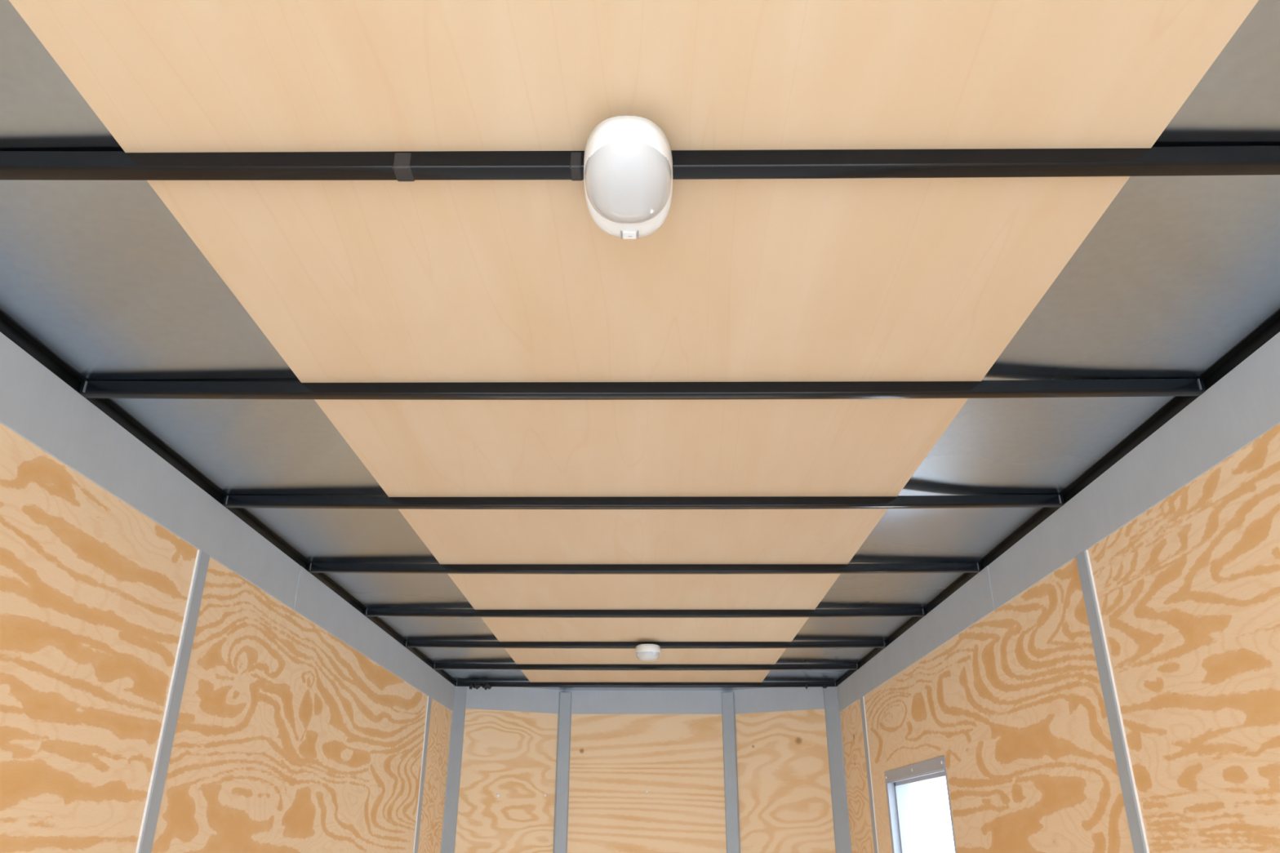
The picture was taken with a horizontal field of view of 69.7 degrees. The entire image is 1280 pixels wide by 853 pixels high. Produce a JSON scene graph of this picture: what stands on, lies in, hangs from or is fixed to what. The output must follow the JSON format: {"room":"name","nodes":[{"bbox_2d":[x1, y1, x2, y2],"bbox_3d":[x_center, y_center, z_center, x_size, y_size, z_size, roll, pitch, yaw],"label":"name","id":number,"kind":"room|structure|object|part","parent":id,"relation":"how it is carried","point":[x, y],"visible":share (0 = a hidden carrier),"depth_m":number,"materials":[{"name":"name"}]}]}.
{"room":"cargo space","nodes":[
{"label":"cargo space","id":0,"kind":"room"},
{"bbox_2d":[0,422,452,852],"bbox_3d":[-1.068,0.959,1.526,0.090,2.030,6.650,0,-24,1],"label":"wall","id":1,"kind":"structure","parent":0,"point":[288,738],"depth_m":1.98,"materials":[{"name":"wood"}]},
{"bbox_3d":[-1.038,0.604,0.664,0.012,1.965,2.448,0,-24,1],"label":"plywood panel","id":2,"kind":"part","parent":1,"relation":"part of","materials":[{"name":"brown wood"}]},
{"bbox_2d":[0,332,300,609],"bbox_3d":[-1.030,-0.384,0.787,0.004,0.132,4.205,0,-24,1],"label":"trim","id":3,"kind":"structure","parent":1,"relation":"attached to","point":[37,405],"depth_m":1.82,"materials":[{"name":"grey metal"}]},
{"bbox_2d":[135,549,209,852],"bbox_3d":[-1.018,1.148,1.762,0.006,1.868,0.056,0,-24,1],"label":"trim","id":4,"kind":"structure","parent":1,"relation":"attached to","point":[151,812],"depth_m":2.00,"materials":[{"name":"metal"}]},
{"bbox_3d":[-1.016,1.598,2.887,0.012,1.965,2.413,0,-24,1],"label":"plywood panel","id":5,"kind":"part","parent":1,"relation":"part of","materials":[{"name":"brown wood"}]},
{"bbox_2d":[293,565,455,711],"bbox_3d":[-1.000,0.970,3.814,0.005,0.132,2.423,0,-24,1],"label":"trim","id":6,"kind":"structure","parent":1,"relation":"attached to","point":[317,602],"depth_m":3.35,"materials":[{"name":"grey metal"}]},
{"bbox_2d":[413,696,431,852],"bbox_3d":[-0.997,2.135,3.969,0.006,1.868,0.068,0,-24,1],"label":"trim","id":7,"kind":"structure","parent":1,"relation":"attached to","point":[429,699],"depth_m":4.20,"materials":[{"name":"metal"}]},
{"bbox_3d":[-1.003,2.215,4.266,0.012,1.965,0.601,0,-24,1],"label":"plywood panel","id":8,"kind":"part","parent":1,"relation":"part of","materials":[{"name":"beige wood"}]},
{"bbox_2d":[440,681,466,852],"bbox_3d":[-0.967,2.306,4.546,0.053,2.026,0.085,0,-24,1],"label":"trim","id":9,"kind":"structure","parent":1,"relation":"attached to","point":[455,747],"depth_m":4.76,"materials":[{"name":"grey metal"}]},
{"bbox_2d":[0,0,1279,690],"bbox_3d":[0.004,0.088,2.102,2.230,0.034,7.010,0,-24,1],"label":"ceiling","id":10,"kind":"structure","parent":0,"point":[1175,272],"depth_m":1.52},
{"bbox_2d":[0,309,457,685],"bbox_3d":[-1.020,0.041,1.930,0.027,0.024,6.600,0,-24,1],"label":"roof rail","id":11,"kind":"object","parent":10,"relation":"attached to","point":[9,327],"visible":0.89,"depth_m":1.97,"materials":[{"name":"metal"}]},
{"bbox_2d":[8,0,1258,682],"bbox_3d":[0.003,0.032,1.927,1.234,0.006,6.545,0,-24,1],"label":"board","id":12,"kind":"object","parent":10,"relation":"attached to","point":[864,279],"visible":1,"depth_m":1.26,"materials":[{"name":"brown wood"}]},
{"bbox_2d":[454,681,837,688],"bbox_3d":[0.030,1.379,4.908,2.037,0.030,0.028,0,-24,1],"label":"bow","id":13,"kind":"object","parent":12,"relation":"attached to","point":[494,684],"visible":1,"depth_m":4.90,"materials":[{"name":"black paint"}]},
{"bbox_2d":[469,682,473,689],"bbox_3d":[-0.899,1.382,4.892,0.023,0.042,0.015,0,-24,1],"label":"lump","id":14,"kind":"object","parent":13,"relation":"attached to","point":[471,685],"visible":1,"depth_m":4.89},
{"bbox_2d":[472,684,480,689],"bbox_3d":[-0.869,1.384,4.891,0.051,0.030,0.021,0,-24,1],"label":"lump","id":15,"kind":"object","parent":13,"relation":"attached to","point":[477,686],"visible":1,"depth_m":4.89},
{"bbox_2d":[482,682,491,689],"bbox_3d":[-0.813,1.383,4.891,0.054,0.039,0.020,0,-24,1],"label":"lump","id":16,"kind":"object","parent":13,"relation":"attached to","point":[486,686],"visible":1,"depth_m":4.88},
{"bbox_2d":[0,146,1279,181],"bbox_3d":[-0.006,-0.318,1.112,2.037,0.031,0.029,0,-24,1],"label":"bow","id":17,"kind":"object","parent":10,"relation":"attached to","point":[407,166],"visible":0.92,"depth_m":1.10,"materials":[{"name":"black paint"}]},
{"bbox_2d":[583,115,672,239],"bbox_3d":[-0.014,-0.280,1.093,0.106,0.056,0.191,0,-24,1],"label":"dome light","id":18,"kind":"object","parent":17,"relation":"attached to","point":[628,160],"visible":1,"depth_m":1.04,"materials":[{"name":"white plastic"}]},
{"bbox_2d":[620,230,638,239],"bbox_3d":[-0.013,-0.244,1.160,0.022,0.010,0.017,0,-24,1],"label":"switch","id":19,"kind":"object","parent":18,"relation":"attached to","point":[626,234],"depth_m":1.16,"materials":[{"name":"white plastic"}]},
{"bbox_2d":[79,377,1205,399],"bbox_3d":[-0.001,-0.067,1.674,2.037,0.030,0.028,0,-24,1],"label":"bow","id":20,"kind":"object","parent":10,"relation":"attached to","point":[1122,387],"visible":1,"depth_m":1.66,"materials":[{"name":"black paint"}]},
{"bbox_2d":[222,494,1064,509],"bbox_3d":[0.005,0.184,2.236,2.037,0.030,0.028,0,-24,1],"label":"bow","id":21,"kind":"object","parent":10,"relation":"attached to","point":[993,500],"visible":1,"depth_m":2.23,"materials":[{"name":"black paint"}]},
{"bbox_2d":[306,562,981,574],"bbox_3d":[0.010,0.431,2.788,2.037,0.030,0.028,0,-24,1],"label":"bow","id":22,"kind":"object","parent":10,"relation":"attached to","point":[313,567],"visible":1,"depth_m":2.78,"materials":[{"name":"black paint"}]},
{"bbox_2d":[364,608,925,617],"bbox_3d":[0.015,0.679,3.343,2.037,0.030,0.028,0,-24,1],"label":"bow","id":23,"kind":"object","parent":10,"relation":"attached to","point":[369,611],"visible":1,"depth_m":3.33,"materials":[{"name":"black paint"}]},
{"bbox_2d":[404,640,886,648],"bbox_3d":[0.021,0.923,3.890,2.037,0.030,0.028,0,-24,1],"label":"bow","id":24,"kind":"object","parent":10,"relation":"attached to","point":[449,644],"visible":0.96,"depth_m":3.88,"materials":[{"name":"black paint"}]},
{"bbox_2d":[635,644,660,662],"bbox_3d":[0.034,0.963,3.872,0.106,0.056,0.191,0,-24,1],"label":"dome light","id":25,"kind":"object","parent":24,"relation":"attached to","point":[644,652],"visible":1,"depth_m":3.80,"materials":[{"name":"white plastic"}]},
{"bbox_2d":[432,662,858,670],"bbox_3d":[0.025,1.151,4.398,2.037,0.030,0.028,0,-24,1],"label":"bow","id":26,"kind":"object","parent":10,"relation":"attached to","point":[437,665],"visible":1,"depth_m":4.39,"materials":[{"name":"black paint"}]},
{"bbox_2d":[835,308,1279,685],"bbox_3d":[1.023,0.038,1.912,0.027,0.024,6.600,0,-24,1],"label":"roof rail","id":27,"kind":"object","parent":10,"relation":"attached to","point":[1270,327],"visible":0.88,"depth_m":1.96,"materials":[{"name":"metal"}]},
{"bbox_2d":[454,708,835,852],"bbox_3d":[0.030,2.384,4.709,2.106,2.030,0.336,0,-24,1],"label":"wall","id":28,"kind":"structure","parent":0,"point":[638,783],"depth_m":4.94,"materials":[{"name":"wood"}]},
{"bbox_3d":[-0.711,2.399,4.677,0.613,1.965,0.013,11,-26,-23],"label":"plywood panel","id":29,"kind":"part","parent":28,"relation":"part of","materials":[{"name":"beige wood"}]},
{"bbox_2d":[465,686,564,713],"bbox_3d":[-0.694,1.504,5.073,0.594,0.130,0.004,11,-26,-23],"label":"trim","id":30,"kind":"structure","parent":28,"relation":"attached to","point":[504,699],"depth_m":5.07,"materials":[{"name":"grey metal"}]},
{"bbox_2d":[552,692,571,852],"bbox_3d":[-0.424,2.423,4.787,0.073,2.011,0.030,0,-24,1],"label":"trim","id":31,"kind":"structure","parent":28,"relation":"attached to","point":[560,830],"depth_m":5.01,"materials":[{"name":"grey metal"}]},
{"bbox_2d":[564,690,728,714],"bbox_3d":[0.039,1.556,5.184,0.930,0.130,0.004,0,-24,1],"label":"trim","id":32,"kind":"structure","parent":28,"relation":"attached to","point":[583,702],"depth_m":5.18,"materials":[{"name":"grey metal"}]},
{"bbox_3d":[0.037,2.452,4.793,0.924,1.965,0.012,0,-24,1],"label":"plywood panel","id":33,"kind":"part","parent":28,"relation":"part of","materials":[{"name":"beige wood"}]},
{"bbox_2d":[721,692,740,852],"bbox_3d":[0.495,2.422,4.779,0.072,2.011,0.030,0,-24,1],"label":"trim","id":34,"kind":"structure","parent":28,"relation":"attached to","point":[729,734],"depth_m":5.01,"materials":[{"name":"grey metal"}]},
{"bbox_2d":[728,687,824,714],"bbox_3d":[0.764,1.502,5.060,0.585,0.130,0.004,-11,-27,24],"label":"trim","id":35,"kind":"structure","parent":28,"relation":"attached to","point":[770,699],"depth_m":5.06,"materials":[{"name":"grey metal"}]},
{"bbox_3d":[0.777,2.396,4.664,0.604,1.965,0.013,-11,-27,24],"label":"plywood panel","id":36,"kind":"part","parent":28,"relation":"part of","materials":[{"name":"beige wood"}]},
{"bbox_2d":[840,423,1279,852],"bbox_3d":[1.067,0.955,1.507,0.090,2.030,6.650,0,-24,1],"label":"wall","id":37,"kind":"structure","parent":0,"point":[1188,590],"depth_m":1.94,"materials":[{"name":"wood"}]},
{"bbox_2d":[822,684,851,852],"bbox_3d":[1.020,2.303,4.528,0.063,2.026,0.085,0,-24,1],"label":"trim","id":38,"kind":"structure","parent":37,"relation":"attached to","point":[833,720],"depth_m":4.75,"materials":[{"name":"grey metal"}]},
{"bbox_3d":[1.055,2.211,4.248,0.012,1.965,0.601,0,-24,1],"label":"plywood panel","id":39,"kind":"part","parent":37,"relation":"part of","materials":[{"name":"beige wood"}]},
{"bbox_2d":[859,696,878,852],"bbox_3d":[1.043,2.128,3.945,0.006,1.868,0.066,0,-24,1],"label":"trim","id":40,"kind":"structure","parent":37,"relation":"attached to","point":[862,699],"depth_m":4.18,"materials":[{"name":"metal"}]},
{"bbox_2d":[836,565,995,711],"bbox_3d":[1.040,0.966,3.796,0.005,0.132,2.423,0,-24,1],"label":"trim","id":41,"kind":"structure","parent":37,"relation":"attached to","point":[972,602],"depth_m":3.33,"materials":[{"name":"grey metal"}]},
{"bbox_2d":[884,755,956,852],"bbox_3d":[1.076,1.628,3.374,0.097,0.726,0.865,0,-24,1],"label":"window","id":42,"kind":"structure","parent":37,"relation":"in","point":[899,795],"depth_m":3.75,"materials":[{"name":"metal"}]},
{"bbox_3d":[1.041,1.594,2.869,0.012,1.965,2.413,0,-24,1],"label":"plywood panel","id":43,"kind":"part","parent":37,"relation":"part of","materials":[{"name":"brown wood"}]},
{"bbox_2d":[1075,550,1149,852],"bbox_3d":[1.022,1.147,1.750,0.006,1.868,0.056,0,-24,1],"label":"trim","id":44,"kind":"structure","parent":37,"relation":"attached to","point":[1131,799],"depth_m":1.98,"materials":[{"name":"metal"}]},
{"bbox_2d":[987,331,1279,609],"bbox_3d":[1.011,-0.388,0.769,0.004,0.132,4.205,0,-24,1],"label":"trim","id":45,"kind":"structure","parent":37,"relation":"attached to","point":[1242,406],"depth_m":1.81,"materials":[{"name":"grey metal"}]},
{"bbox_3d":[1.020,0.601,0.646,0.012,1.965,2.448,0,-24,1],"label":"plywood panel","id":46,"kind":"part","parent":37,"relation":"part of","materials":[{"name":"brown wood"}]}
]}

